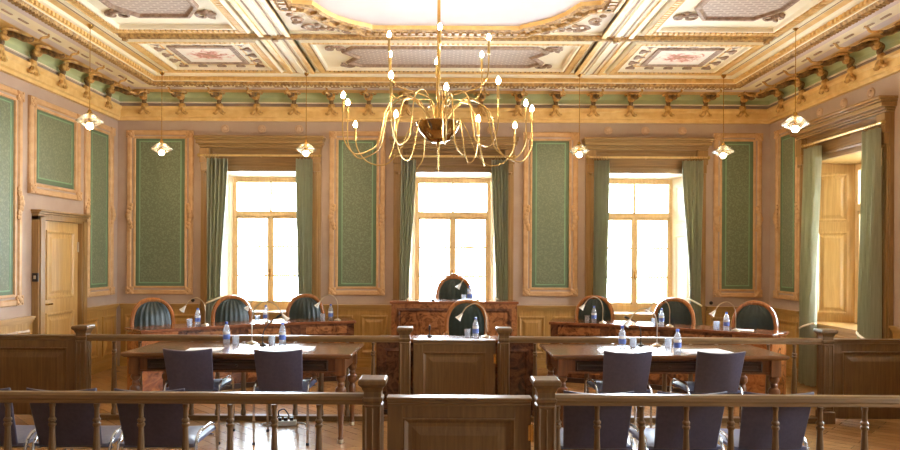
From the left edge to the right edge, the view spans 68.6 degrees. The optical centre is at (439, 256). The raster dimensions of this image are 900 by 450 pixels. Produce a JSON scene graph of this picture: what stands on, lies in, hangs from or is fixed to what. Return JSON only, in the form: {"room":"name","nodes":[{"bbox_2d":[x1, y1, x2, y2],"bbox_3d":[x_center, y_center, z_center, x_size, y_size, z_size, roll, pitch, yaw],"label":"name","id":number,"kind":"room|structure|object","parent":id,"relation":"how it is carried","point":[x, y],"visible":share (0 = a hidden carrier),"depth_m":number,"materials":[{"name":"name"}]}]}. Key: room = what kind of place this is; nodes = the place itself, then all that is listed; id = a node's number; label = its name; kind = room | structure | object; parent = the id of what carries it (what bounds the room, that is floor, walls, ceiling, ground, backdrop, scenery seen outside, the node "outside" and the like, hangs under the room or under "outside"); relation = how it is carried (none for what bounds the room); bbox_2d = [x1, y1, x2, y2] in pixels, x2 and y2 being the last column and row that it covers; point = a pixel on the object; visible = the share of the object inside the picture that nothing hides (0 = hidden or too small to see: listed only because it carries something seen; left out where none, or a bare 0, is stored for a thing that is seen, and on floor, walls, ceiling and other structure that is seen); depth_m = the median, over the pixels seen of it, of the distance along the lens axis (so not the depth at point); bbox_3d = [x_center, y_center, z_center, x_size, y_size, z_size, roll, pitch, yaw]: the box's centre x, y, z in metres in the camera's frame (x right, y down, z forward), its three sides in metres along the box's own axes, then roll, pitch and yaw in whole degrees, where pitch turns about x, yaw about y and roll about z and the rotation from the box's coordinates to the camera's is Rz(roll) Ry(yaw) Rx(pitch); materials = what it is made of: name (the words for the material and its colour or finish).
{"room":"courtroom","nodes":[
{"label":"courtroom","id":0,"kind":"room"},
{"bbox_2d":[0,71,117,356],"bbox_3d":[-5.058,-0.481,4.105,0.620,4.150,11.210,0,0,0],"label":"wall","id":1,"kind":"structure","parent":0,"point":[32,201],"depth_m":7.82,"materials":[{"name":"paint"}]},
{"bbox_2d":[0,83,24,307],"bbox_3d":[-4.713,-0.659,6.752,0.068,2.410,1.447,0,0,0],"label":"wall panel","id":2,"kind":"object","parent":1,"relation":"attached to","point":[12,203],"visible":1,"depth_m":7.27,"materials":[{"name":"green fabric"}]},
{"bbox_2d":[0,27,49,61],"bbox_3d":[-4.396,-2.231,6.950,0.572,0.319,0.248,0,0,0],"label":"bracket","id":3,"kind":"object","parent":1,"relation":"attached to","point":[5,35],"visible":1,"depth_m":6.93,"materials":[{"name":"gold wood"}]},
{"bbox_2d":[28,45,79,76],"bbox_3d":[-4.396,-2.231,7.520,0.572,0.319,0.248,0,0,0],"label":"bracket","id":4,"kind":"object","parent":1,"relation":"attached to","point":[37,52],"visible":1,"depth_m":7.49,"materials":[{"name":"gold wood"}]},
{"bbox_2d":[27,95,82,200],"bbox_3d":[-4.712,-1.300,8.130,0.062,1.130,1.090,0,0,0],"label":"wall panel","id":5,"kind":"object","parent":1,"relation":"attached to","point":[54,134],"visible":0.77,"depth_m":8.08,"materials":[{"name":"green fabric"}]},
{"bbox_2d":[0,304,118,374],"bbox_3d":[-4.723,1.138,4.070,0.065,0.915,11.140,0,0,0],"label":"wainscot","id":6,"kind":"structure","parent":1,"relation":"attached to","point":[103,317],"depth_m":9.09,"materials":[{"name":"brown wood"}]},
{"bbox_2d":[31,209,90,333],"bbox_3d":[-4.690,0.521,8.200,0.125,2.150,1.100,0,0,0],"label":"door","id":7,"kind":"structure","parent":1,"relation":"in","point":[59,252],"depth_m":8.14,"materials":[{"name":"brown wood"}]},
{"bbox_2d":[58,60,104,88],"bbox_3d":[-4.396,-2.231,8.090,0.572,0.319,0.248,0,0,0],"label":"bracket","id":8,"kind":"object","parent":1,"relation":"attached to","point":[65,66],"visible":1,"depth_m":8.06,"materials":[{"name":"gold wood"}]},
{"bbox_2d":[84,122,115,297],"bbox_3d":[-4.713,-0.659,9.172,0.068,2.410,0.791,0,0,0],"label":"wall panel","id":9,"kind":"object","parent":1,"relation":"attached to","point":[98,140],"visible":0.84,"depth_m":9.19,"materials":[{"name":"green fabric"}]},
{"bbox_2d":[83,73,126,99],"bbox_3d":[-4.396,-2.231,8.660,0.572,0.319,0.248,0,0,0],"label":"bracket","id":10,"kind":"object","parent":1,"relation":"attached to","point":[98,77],"visible":0.97,"depth_m":8.63,"materials":[{"name":"gold wood"}]},
{"bbox_2d":[105,84,145,109],"bbox_3d":[-4.396,-2.231,9.220,0.572,0.319,0.248,0,0,0],"label":"bracket","id":11,"kind":"object","parent":1,"relation":"attached to","point":[111,90],"visible":0.99,"depth_m":9.19,"materials":[{"name":"gold wood"}]},
{"bbox_2d":[117,121,769,364],"bbox_3d":[0.052,-0.455,10.020,10.840,4.150,0.620,0,0,0],"label":"wall","id":12,"kind":"structure","parent":0,"point":[199,127],"depth_m":9.71,"materials":[{"name":"paint"}]},
{"bbox_2d":[128,86,150,114],"bbox_3d":[-4.298,-2.230,9.368,0.248,0.319,0.572,0,0,0],"label":"bracket","id":13,"kind":"object","parent":12,"relation":"attached to","point":[143,96],"visible":0.95,"depth_m":9.55,"materials":[{"name":"paint"}]},
{"bbox_2d":[125,130,193,294],"bbox_3d":[-4.109,-0.656,9.676,1.001,2.410,0.068,0,0,0],"label":"wall panel","id":14,"kind":"object","parent":12,"relation":"attached to","point":[159,216],"visible":1,"depth_m":9.70,"materials":[{"name":"green fabric"}]},
{"bbox_2d":[167,87,187,114],"bbox_3d":[-3.755,-2.228,9.368,0.248,0.319,0.572,0,0,0],"label":"bracket","id":15,"kind":"object","parent":12,"relation":"attached to","point":[175,93],"visible":1,"depth_m":9.53,"materials":[{"name":"gold wood"}]},
{"bbox_2d":[207,87,225,114],"bbox_3d":[-3.211,-2.225,9.368,0.248,0.319,0.572,0,0,0],"label":"bracket","id":16,"kind":"object","parent":12,"relation":"attached to","point":[218,96],"visible":1,"depth_m":9.53,"materials":[{"name":"gold wood"}]},
{"bbox_2d":[246,87,262,114],"bbox_3d":[-2.667,-2.222,9.368,0.248,0.319,0.572,0,0,0],"label":"bracket","id":17,"kind":"object","parent":12,"relation":"attached to","point":[254,94],"visible":1,"depth_m":9.53,"materials":[{"name":"gold wood"}]},
{"bbox_2d":[193,135,325,322],"bbox_3d":[-2.625,-0.074,9.905,1.880,3.360,0.810,0,0,0],"label":"window","id":18,"kind":"structure","parent":12,"relation":"in","point":[241,169],"depth_m":9.68,"materials":[{"name":"brown wood"}]},
{"bbox_2d":[197,153,321,158],"bbox_3d":[-2.617,-1.463,9.604,1.806,0.073,0.153,0,0,0],"label":"curtain rod","id":19,"kind":"object","parent":18,"relation":"attached to","point":[198,154],"visible":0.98,"depth_m":9.55,"materials":[{"name":"brown wood"}]},
{"bbox_2d":[206,158,227,321],"bbox_3d":[-3.273,0.078,9.555,0.387,3.010,0.150,0,0,-5],"label":"curtain","id":20,"kind":"object","parent":19,"relation":"hanging from","point":[217,169],"visible":0.73,"depth_m":9.54,"materials":[{"name":"green fabric"}]},
{"bbox_2d":[296,158,312,294],"bbox_3d":[-1.933,0.085,9.554,0.298,3.010,0.150,0,0,5],"label":"curtain","id":21,"kind":"object","parent":19,"relation":"hanging from","point":[304,167],"visible":0.67,"depth_m":9.55,"materials":[{"name":"green fabric"}]},
{"bbox_2d":[284,87,300,114],"bbox_3d":[-2.123,-2.219,9.368,0.248,0.319,0.572,0,0,0],"label":"bracket","id":22,"kind":"object","parent":12,"relation":"attached to","point":[292,94],"visible":1,"depth_m":9.53,"materials":[{"name":"gold wood"}]},
{"bbox_2d":[322,87,338,115],"bbox_3d":[-1.579,-2.216,9.368,0.248,0.319,0.572,0,0,0],"label":"bracket","id":23,"kind":"object","parent":12,"relation":"attached to","point":[330,95],"visible":1,"depth_m":9.55,"materials":[{"name":"gold wood"}]},
{"bbox_2d":[328,131,385,295],"bbox_3d":[-1.214,-0.641,9.676,0.847,2.410,0.068,0,0,0],"label":"wall panel","id":24,"kind":"object","parent":12,"relation":"attached to","point":[356,217],"visible":0.94,"depth_m":9.70,"materials":[{"name":"green fabric"}]},
{"bbox_2d":[360,87,376,115],"bbox_3d":[-1.034,-2.213,9.368,0.248,0.319,0.572,0,0,0],"label":"bracket","id":25,"kind":"object","parent":12,"relation":"attached to","point":[368,95],"visible":1,"depth_m":9.55,"materials":[{"name":"gold wood"}]},
{"bbox_2d":[397,88,414,115],"bbox_3d":[-0.490,-2.211,9.368,0.248,0.319,0.572,0,0,0],"label":"bracket","id":26,"kind":"object","parent":12,"relation":"attached to","point":[406,106],"visible":0.78,"depth_m":9.57,"materials":[{"name":"gold wood"}]},
{"bbox_2d":[119,303,737,367],"bbox_3d":[0.044,1.163,9.678,9.460,0.915,0.065,0,0,0],"label":"wainscot","id":27,"kind":"structure","parent":12,"relation":"attached to","point":[371,320],"depth_m":9.67,"materials":[{"name":"brown wood"}]},
{"bbox_2d":[0,0,899,123],"bbox_3d":[0.061,-2.199,4.105,9.600,0.439,11.210,0,0,0],"label":"crown molding","id":28,"kind":"structure","parent":12,"relation":"attached to","point":[843,24],"depth_m":8.77,"materials":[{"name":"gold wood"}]},
{"bbox_2d":[389,136,518,299],"bbox_3d":[0.195,-0.059,9.905,1.880,3.360,0.810,0,0,0],"label":"window","id":29,"kind":"structure","parent":12,"relation":"in","point":[452,171],"depth_m":9.68,"materials":[{"name":"brown wood"}]},
{"bbox_2d":[392,154,515,159],"bbox_3d":[0.203,-1.448,9.604,1.806,0.073,0.153,0,0,0],"label":"curtain rod","id":30,"kind":"object","parent":29,"relation":"attached to","point":[393,155],"visible":0.77,"depth_m":9.55,"materials":[{"name":"brown wood"}]},
{"bbox_2d":[399,159,415,298],"bbox_3d":[-0.499,0.092,9.553,0.286,3.010,0.150,0,0,7],"label":"curtain","id":31,"kind":"object","parent":30,"relation":"hanging from","point":[408,168],"visible":0.66,"depth_m":9.55,"materials":[{"name":"green fabric"}]},
{"bbox_2d":[492,159,507,299],"bbox_3d":[0.884,0.100,9.556,0.300,3.010,0.150,0,0,0],"label":"curtain","id":32,"kind":"object","parent":30,"relation":"hanging from","point":[499,173],"visible":0.64,"depth_m":9.56,"materials":[{"name":"green fabric"}]},
{"bbox_2d":[473,88,489,115],"bbox_3d":[0.598,-2.205,9.368,0.248,0.319,0.572,0,0,0],"label":"bracket","id":33,"kind":"object","parent":12,"relation":"attached to","point":[481,98],"visible":0.96,"depth_m":9.53,"materials":[{"name":"gold wood"}]},
{"bbox_2d":[511,88,527,116],"bbox_3d":[1.141,-2.202,9.368,0.248,0.319,0.572,0,0,0],"label":"bracket","id":34,"kind":"object","parent":12,"relation":"attached to","point":[518,96],"visible":1,"depth_m":9.55,"materials":[{"name":"gold wood"}]},
{"bbox_2d":[523,132,578,296],"bbox_3d":[1.626,-0.627,9.676,0.827,2.410,0.068,0,0,0],"label":"wall panel","id":35,"kind":"object","parent":12,"relation":"attached to","point":[550,171],"visible":0.98,"depth_m":9.70,"materials":[{"name":"green fabric"}]},
{"bbox_2d":[549,88,565,116],"bbox_3d":[1.685,-2.199,9.368,0.248,0.319,0.572,0,0,0],"label":"bracket","id":36,"kind":"object","parent":12,"relation":"attached to","point":[557,97],"visible":1,"depth_m":9.53,"materials":[{"name":"brown wood"}]},
{"bbox_2d":[586,89,603,116],"bbox_3d":[2.229,-2.196,9.368,0.248,0.319,0.572,0,0,0],"label":"bracket","id":37,"kind":"object","parent":12,"relation":"attached to","point":[597,95],"visible":1,"depth_m":9.53,"materials":[{"name":"brown wood"}]},
{"bbox_2d":[624,89,642,116],"bbox_3d":[2.773,-2.194,9.368,0.248,0.319,0.572,0,0,0],"label":"bracket","id":38,"kind":"object","parent":12,"relation":"attached to","point":[632,96],"visible":1,"depth_m":9.53,"materials":[{"name":"brown wood"}]},
{"bbox_2d":[581,137,714,324],"bbox_3d":[3.010,-0.044,9.905,1.880,3.360,0.810,0,0,0],"label":"window","id":39,"kind":"structure","parent":12,"relation":"in","point":[623,171],"depth_m":9.68,"materials":[{"name":"brown wood"}]},
{"bbox_2d":[586,155,710,160],"bbox_3d":[3.018,-1.434,9.604,1.806,0.073,0.153,0,0,0],"label":"curtain rod","id":40,"kind":"object","parent":39,"relation":"attached to","point":[587,156],"visible":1,"depth_m":9.55,"materials":[{"name":"brown wood"}]},
{"bbox_2d":[593,160,609,299],"bbox_3d":[2.307,0.107,9.556,0.270,3.010,0.149,0,0,5],"label":"curtain","id":41,"kind":"object","parent":40,"relation":"hanging from","point":[601,168],"visible":0.69,"depth_m":9.55,"materials":[{"name":"green fabric"}]},
{"bbox_2d":[682,160,703,324],"bbox_3d":[3.675,0.114,9.556,0.350,3.010,0.151,0,0,0],"label":"curtain","id":42,"kind":"object","parent":40,"relation":"hanging from","point":[692,171],"visible":0.78,"depth_m":9.54,"materials":[{"name":"green fabric"}]},
{"bbox_2d":[661,89,682,116],"bbox_3d":[3.317,-2.191,9.368,0.248,0.319,0.572,0,0,0],"label":"bracket","id":43,"kind":"object","parent":12,"relation":"attached to","point":[669,96],"visible":1,"depth_m":9.52,"materials":[{"name":"brown wood"}]},
{"bbox_2d":[699,89,721,116],"bbox_3d":[3.861,-2.188,9.368,0.248,0.319,0.572,0,0,0],"label":"bracket","id":44,"kind":"object","parent":12,"relation":"attached to","point":[707,97],"visible":1,"depth_m":9.52,"materials":[{"name":"brown wood"}]},
{"bbox_2d":[713,133,762,296],"bbox_3d":[4.373,-0.612,9.676,0.738,2.410,0.068,0,0,0],"label":"wall panel","id":45,"kind":"object","parent":12,"relation":"attached to","point":[737,177],"visible":1,"depth_m":9.70,"materials":[{"name":"green fabric"}]},
{"bbox_2d":[736,89,761,117],"bbox_3d":[4.405,-2.185,9.368,0.248,0.319,0.572,0,0,0],"label":"bracket","id":46,"kind":"object","parent":12,"relation":"attached to","point":[743,99],"visible":0.9,"depth_m":9.54,"materials":[{"name":"brown wood"}]},
{"bbox_2d":[56,0,842,75],"bbox_3d":[0.063,-2.425,4.315,10.840,0.210,12.030,0,0,0],"label":"ceiling","id":47,"kind":"structure","parent":0,"point":[529,37],"depth_m":6.99,"materials":[{"name":"beige paint"}]},
{"bbox_2d":[75,24,103,128],"bbox_3d":[-3.660,-1.880,6.900,0.248,1.094,0.248,0,0,0],"label":"pendant lamp","id":48,"kind":"object","parent":47,"relation":"hanging from","point":[91,118],"visible":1,"depth_m":6.90,"materials":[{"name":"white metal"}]},
{"bbox_2d":[151,71,172,154],"bbox_3d":[-3.650,-1.880,8.660,0.248,1.094,0.248,0,0,0],"label":"pendant lamp","id":49,"kind":"object","parent":47,"relation":"hanging from","point":[161,145],"visible":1,"depth_m":8.66,"materials":[{"name":"beige glass"}]},
{"bbox_2d":[296,72,315,155],"bbox_3d":[-1.755,-1.870,8.660,0.248,1.094,0.248,0,0,0],"label":"pendant lamp","id":50,"kind":"object","parent":47,"relation":"hanging from","point":[302,148],"visible":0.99,"depth_m":8.66,"materials":[{"name":"beige glass"}]},
{"bbox_2d":[341,0,533,171],"bbox_3d":[0.013,-1.569,5.450,1.656,1.699,1.225,0,0,0],"label":"chandelier","id":51,"kind":"object","parent":47,"relation":"hanging from","point":[438,129],"visible":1,"depth_m":5.50,"materials":[{"name":"gold metal"}]},
{"bbox_2d":[569,74,588,157],"bbox_3d":[1.830,-1.851,8.660,0.248,1.094,0.248,0,0,0],"label":"pendant lamp","id":52,"kind":"object","parent":47,"relation":"hanging from","point":[581,150],"visible":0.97,"depth_m":8.66,"materials":[{"name":"beige glass"}]},
{"bbox_2d":[712,74,733,157],"bbox_3d":[3.720,-1.842,8.660,0.248,1.094,0.248,0,0,0],"label":"pendant lamp","id":53,"kind":"object","parent":47,"relation":"hanging from","point":[723,148],"visible":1,"depth_m":8.66,"materials":[{"name":"beige glass"}]},
{"bbox_2d":[781,28,809,131],"bbox_3d":[3.690,-1.842,6.850,0.248,1.094,0.248,0,0,0],"label":"pendant lamp","id":54,"kind":"object","parent":47,"relation":"hanging from","point":[792,121],"visible":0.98,"depth_m":6.85,"materials":[{"name":"beige glass"}]},
{"bbox_2d":[0,365,899,449],"bbox_3d":[0.041,1.680,4.315,10.840,0.120,12.030,0,0,0],"label":"floor","id":55,"kind":"structure","parent":0,"point":[845,434],"depth_m":6.25,"materials":[{"name":"brown wood"}]},
{"bbox_2d":[0,388,66,449],"bbox_3d":[-2.741,1.187,4.144,0.492,0.839,0.594,0,0,0],"label":"chair","id":56,"kind":"object","parent":55,"relation":"on","point":[21,435],"visible":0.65,"depth_m":3.99,"materials":[{"name":"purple fabric"}]},
{"bbox_2d":[26,388,121,449],"bbox_3d":[-2.231,1.189,4.144,0.492,0.839,0.594,0,0,0],"label":"chair","id":57,"kind":"object","parent":55,"relation":"on","point":[74,429],"visible":0.72,"depth_m":3.94,"materials":[{"name":"purple fabric"}]},
{"bbox_2d":[129,297,174,326],"bbox_3d":[-3.371,1.051,7.910,0.608,1.110,0.540,0,0,-41],"label":"leather armchair","id":58,"kind":"object","parent":55,"relation":"on","point":[150,311],"visible":0.28,"depth_m":8.05,"materials":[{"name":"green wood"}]},
{"bbox_2d":[114,388,218,449],"bbox_3d":[-1.717,1.192,4.144,0.492,0.839,0.594,0,0,-1],"label":"chair","id":59,"kind":"object","parent":55,"relation":"on","point":[163,429],"visible":0.7,"depth_m":3.94,"materials":[{"name":"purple fabric"}]},
{"bbox_2d":[0,375,387,449],"bbox_3d":[-1.845,1.146,3.790,3.079,0.928,0.158,0,0,0],"label":"wooden railing","id":60,"kind":"object","parent":55,"relation":"on","point":[371,398],"visible":1,"depth_m":3.76,"materials":[{"name":"brown wood"}]},
{"bbox_2d":[163,348,234,444],"bbox_3d":[-2.135,1.190,5.819,0.492,0.839,0.594,0,0,-1],"label":"chair","id":61,"kind":"object","parent":55,"relation":"on","point":[192,370],"visible":0.89,"depth_m":5.60,"materials":[{"name":"purple fabric"}]},
{"bbox_2d":[0,324,412,420],"bbox_3d":[-2.485,1.143,6.530,4.431,0.928,0.158,0,0,0],"label":"wooden railing","id":62,"kind":"object","parent":55,"relation":"on","point":[52,362],"visible":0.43,"depth_m":6.50,"materials":[{"name":"brown wood"}]},
{"bbox_2d":[211,295,252,321],"bbox_3d":[-2.614,1.055,8.464,0.608,1.110,0.540,0,0,-31],"label":"leather armchair","id":63,"kind":"object","parent":55,"relation":"on","point":[229,307],"visible":0.31,"depth_m":8.63,"materials":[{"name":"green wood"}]},
{"bbox_2d":[125,317,355,390],"bbox_3d":[-2.386,1.218,8.290,2.834,0.780,0.671,0,0,-30],"label":"curved desk","id":64,"kind":"object","parent":55,"relation":"on","point":[151,380],"visible":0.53,"depth_m":8.12,"materials":[{"name":"brown wood"}]},
{"bbox_2d":[121,341,363,443],"bbox_3d":[-1.751,1.221,6.055,2.000,0.780,0.760,0,0,2],"label":"table","id":65,"kind":"object","parent":55,"relation":"on","point":[335,358],"visible":0.59,"depth_m":5.74,"materials":[{"name":"brown wood"}]},
{"bbox_2d":[246,300,289,343],"bbox_3d":[-1.648,0.624,6.330,0.420,0.414,0.107,0,0,0],"label":"desk lamp","id":66,"kind":"object","parent":65,"relation":"on","point":[285,317],"visible":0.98,"depth_m":6.33,"materials":[{"name":"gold metal"}]},
{"bbox_2d":[264,346,315,351],"bbox_3d":[-1.347,0.827,5.937,0.453,0.012,0.298,0,0,3],"label":"paper stack","id":67,"kind":"object","parent":65,"relation":"on","point":[273,348],"visible":0.83,"depth_m":5.92,"materials":[{"name":"white paper"}]},
{"bbox_2d":[261,408,305,425],"bbox_3d":[-1.492,1.534,6.351,0.444,0.156,0.130,0,0,-3],"label":"power strip","id":68,"kind":"object","parent":55,"relation":"on","point":[285,422],"visible":0.84,"depth_m":6.31,"materials":[{"name":"white plastic"}]},
{"bbox_2d":[252,349,318,445],"bbox_3d":[-1.362,1.194,5.809,0.492,0.839,0.594,0,0,1],"label":"chair","id":69,"kind":"object","parent":55,"relation":"on","point":[276,371],"visible":0.94,"depth_m":5.60,"materials":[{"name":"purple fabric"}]},
{"bbox_2d":[286,294,324,318],"bbox_3d":[-1.768,1.059,8.845,0.608,1.110,0.540,0,0,-21],"label":"leather armchair","id":70,"kind":"object","parent":55,"relation":"on","point":[300,306],"visible":0.39,"depth_m":9.03,"materials":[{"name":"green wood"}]},
{"bbox_2d":[390,299,518,335],"bbox_3d":[0.182,1.099,8.765,1.671,1.045,0.430,0,0,0],"label":"presiding desk","id":71,"kind":"object","parent":55,"relation":"on","point":[419,314],"visible":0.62,"depth_m":8.56,"materials":[{"name":"brown wood"}]},
{"bbox_2d":[375,335,533,414],"bbox_3d":[0.164,1.231,6.900,1.670,0.780,0.360,0,0,0],"label":"desk","id":72,"kind":"object","parent":55,"relation":"on","point":[387,353],"visible":0.23,"depth_m":6.73,"materials":[{"name":"brown wood"}]},
{"bbox_2d":[442,299,492,335],"bbox_3d":[0.324,1.070,7.860,0.608,1.110,0.540,0,0,0],"label":"leather armchair","id":73,"kind":"object","parent":55,"relation":"on","point":[453,326],"visible":0.43,"depth_m":8.06,"materials":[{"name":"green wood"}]},
{"bbox_2d":[575,295,614,320],"bbox_3d":[2.039,1.079,8.848,0.608,1.110,0.540,0,0,21],"label":"leather armchair","id":74,"kind":"object","parent":55,"relation":"on","point":[608,312],"visible":0.33,"depth_m":9.03,"materials":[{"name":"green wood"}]},
{"bbox_2d":[560,390,634,449],"bbox_3d":[0.938,1.206,4.144,0.492,0.839,0.594,0,0,1],"label":"chair","id":75,"kind":"object","parent":55,"relation":"on","point":[577,431],"visible":0.63,"depth_m":3.93,"materials":[{"name":"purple fabric"}]},
{"bbox_2d":[585,351,652,427],"bbox_3d":[1.580,1.209,5.819,0.492,0.839,0.594,0,0,-1],"label":"chair","id":76,"kind":"object","parent":55,"relation":"on","point":[622,372],"visible":0.8,"depth_m":5.60,"materials":[{"name":"purple fabric"}]},
{"bbox_2d":[539,344,789,426],"bbox_3d":[1.994,1.240,6.070,2.050,0.780,0.740,0,0,0],"label":"table","id":77,"kind":"object","parent":55,"relation":"on","point":[567,359],"visible":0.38,"depth_m":5.75,"materials":[{"name":"brown wood"}]},
{"bbox_2d":[597,349,636,352],"bbox_3d":[1.584,0.844,5.923,0.316,0.008,0.228,0,0,6],"label":"paper stack","id":78,"kind":"object","parent":77,"relation":"on","point":[599,350],"visible":0.86,"depth_m":5.93,"materials":[{"name":"white paper"}]},
{"bbox_2d":[622,308,661,346],"bbox_3d":[1.931,0.666,6.300,0.378,0.368,0.095,0,0,0],"label":"desk lamp","id":79,"kind":"object","parent":77,"relation":"on","point":[627,322],"visible":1,"depth_m":6.29,"materials":[{"name":"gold metal"}]},
{"bbox_2d":[676,349,733,353],"bbox_3d":[2.372,0.846,5.909,0.434,0.012,0.296,0,0,-3],"label":"paper stack","id":80,"kind":"object","parent":77,"relation":"on","point":[686,351],"visible":0.81,"depth_m":5.89,"materials":[{"name":"white paper"}]},
{"bbox_2d":[549,318,788,394],"bbox_3d":[2.723,1.244,8.252,2.889,0.780,0.678,0,0,31],"label":"curved desk","id":81,"kind":"object","parent":55,"relation":"on","point":[559,327],"visible":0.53,"depth_m":8.11,"materials":[{"name":"brown wood"}]},
{"bbox_2d":[653,297,695,324],"bbox_3d":[2.940,1.084,8.435,0.608,1.110,0.540,0,0,32],"label":"leather armchair","id":82,"kind":"object","parent":55,"relation":"on","point":[681,311],"visible":0.31,"depth_m":8.59,"materials":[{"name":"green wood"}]},
{"bbox_2d":[627,391,726,449],"bbox_3d":[1.480,1.208,4.144,0.492,0.839,0.594,0,0,-1],"label":"chair","id":83,"kind":"object","parent":55,"relation":"on","point":[705,421],"visible":0.76,"depth_m":3.94,"materials":[{"name":"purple fabric"}]},
{"bbox_2d":[495,327,899,423],"bbox_3d":[2.666,1.170,6.530,4.234,0.928,0.158,0,0,0],"label":"wooden railing","id":84,"kind":"object","parent":55,"relation":"on","point":[845,366],"visible":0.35,"depth_m":6.50,"materials":[{"name":"brown wood"}]},
{"bbox_2d":[413,339,496,394],"bbox_3d":[0.144,1.195,6.530,0.825,0.760,0.090,0,0,0],"label":"wooden gate","id":85,"kind":"object","parent":84,"relation":"attached to","point":[440,366],"visible":0.77,"depth_m":6.51,"materials":[{"name":"brown wood"}]},
{"bbox_2d":[669,351,745,413],"bbox_3d":[2.361,1.213,5.819,0.492,0.839,0.594,0,0,-2],"label":"chair","id":86,"kind":"object","parent":55,"relation":"on","point":[715,372],"visible":0.87,"depth_m":5.60,"materials":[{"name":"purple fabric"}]},
{"bbox_2d":[530,376,899,449],"bbox_3d":[2.058,1.167,3.790,3.069,0.928,0.158,0,0,0],"label":"wooden railing","id":87,"kind":"object","parent":55,"relation":"on","point":[548,403],"visible":1,"depth_m":3.76,"materials":[{"name":"brown wood"}]},
{"bbox_2d":[386,394,533,449],"bbox_3d":[0.113,1.187,3.790,0.839,0.775,0.090,0,0,0],"label":"wooden gate","id":88,"kind":"object","parent":87,"relation":"attached to","point":[414,422],"visible":1,"depth_m":3.77,"materials":[{"name":"brown wood"}]},
{"bbox_2d":[731,301,777,330],"bbox_3d":[3.685,1.087,7.880,0.608,1.110,0.540,0,0,42],"label":"leather armchair","id":89,"kind":"object","parent":55,"relation":"on","point":[750,314],"visible":0.34,"depth_m":8.02,"materials":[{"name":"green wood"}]},
{"bbox_2d":[719,391,813,449],"bbox_3d":[1.994,1.211,4.144,0.492,0.839,0.594,0,0,0],"label":"chair","id":90,"kind":"object","parent":55,"relation":"on","point":[755,431],"visible":0.76,"depth_m":3.93,"materials":[{"name":"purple fabric"}]},
{"bbox_3d":[0.182,1.496,9.315,1.620,0.250,0.630,0,0,0],"label":"dais","id":91,"kind":"object","parent":55,"relation":"on","visible":0},
{"bbox_2d":[435,273,472,298],"bbox_3d":[0.201,0.803,9.232,0.608,1.144,0.544,0,0,0],"label":"leather armchair","id":92,"kind":"object","parent":91,"relation":"on","point":[446,289],"visible":0.36,"depth_m":9.43,"materials":[{"name":"green leather"}]},
{"bbox_2d":[769,72,899,325],"bbox_3d":[5.162,-0.428,4.105,0.620,4.150,11.210,0,0,0],"label":"wall","id":93,"kind":"structure","parent":0,"point":[890,85],"depth_m":7.59,"materials":[{"name":"paint"}]},
{"bbox_2d":[744,88,784,112],"bbox_3d":[4.519,-2.185,9.210,0.572,0.319,0.248,0,0,0],"label":"bracket","id":94,"kind":"object","parent":93,"relation":"attached to","point":[776,92],"visible":0.98,"depth_m":9.18,"materials":[{"name":"gold wood"}]},
{"bbox_2d":[762,77,805,103],"bbox_3d":[4.519,-2.185,8.680,0.572,0.319,0.248,0,0,0],"label":"bracket","id":95,"kind":"object","parent":93,"relation":"attached to","point":[800,84],"visible":1,"depth_m":8.65,"materials":[{"name":"gold wood"}]},
{"bbox_2d":[773,126,799,300],"bbox_3d":[4.819,-0.610,9.188,0.068,2.410,0.679,0,0,0],"label":"wall panel","id":96,"kind":"object","parent":93,"relation":"attached to","point":[787,174],"visible":0.84,"depth_m":9.24,"materials":[{"name":"green fabric"}]},
{"bbox_2d":[783,65,828,94],"bbox_3d":[4.519,-2.185,8.160,0.572,0.319,0.248,0,0,0],"label":"bracket","id":97,"kind":"object","parent":93,"relation":"attached to","point":[818,69],"visible":0.98,"depth_m":8.13,"materials":[{"name":"gold wood"}]},
{"bbox_2d":[806,52,855,83],"bbox_3d":[4.519,-2.185,7.640,0.572,0.319,0.248,0,0,0],"label":"bracket","id":98,"kind":"object","parent":93,"relation":"attached to","point":[845,58],"visible":1,"depth_m":7.61,"materials":[{"name":"gold wood"}]},
{"bbox_2d":[772,307,899,377],"bbox_3d":[4.811,1.188,4.070,0.065,0.915,11.140,0,0,0],"label":"wainscot","id":99,"kind":"structure","parent":93,"relation":"attached to","point":[788,320],"depth_m":9.04,"materials":[{"name":"brown wood"}]},
{"bbox_2d":[786,95,897,385],"bbox_3d":[5.045,-0.034,7.930,0.810,3.360,1.880,0,0,0],"label":"window","id":100,"kind":"structure","parent":93,"relation":"in","point":[840,195],"depth_m":8.48,"materials":[{"name":"brown wood"}]},
{"bbox_2d":[801,120,885,147],"bbox_3d":[4.751,-1.425,7.780,0.153,0.073,1.586,0,0,0],"label":"curtain rod","id":101,"kind":"object","parent":100,"relation":"attached to","point":[882,122],"visible":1,"depth_m":7.62,"materials":[{"name":"gold metal"}]},
{"bbox_2d":[798,145,821,386],"bbox_3d":[4.693,0.119,8.396,0.150,3.010,0.408,0,0,4],"label":"curtain","id":102,"kind":"object","parent":101,"relation":"hanging from","point":[812,156],"visible":0.98,"depth_m":8.34,"materials":[{"name":"green fabric"}]},
{"bbox_2d":[856,127,881,338],"bbox_3d":[4.695,0.119,7.235,0.150,3.010,0.348,0,0,3],"label":"curtain","id":103,"kind":"object","parent":101,"relation":"hanging from","point":[869,314],"visible":0.75,"depth_m":7.17,"materials":[{"name":"green fabric"}]},
{"bbox_2d":[833,37,886,70],"bbox_3d":[4.519,-2.185,7.120,0.572,0.319,0.248,0,0,0],"label":"bracket","id":104,"kind":"object","parent":93,"relation":"attached to","point":[876,45],"visible":1,"depth_m":7.09,"materials":[{"name":"gold wood"}]},
{"bbox_2d":[864,21,899,35],"bbox_3d":[4.519,-2.185,6.600,0.572,0.319,0.248,0,0,0],"label":"bracket","id":105,"kind":"object","parent":93,"relation":"attached to","point":[895,28],"visible":1,"depth_m":6.58,"materials":[{"name":"gold wood"}]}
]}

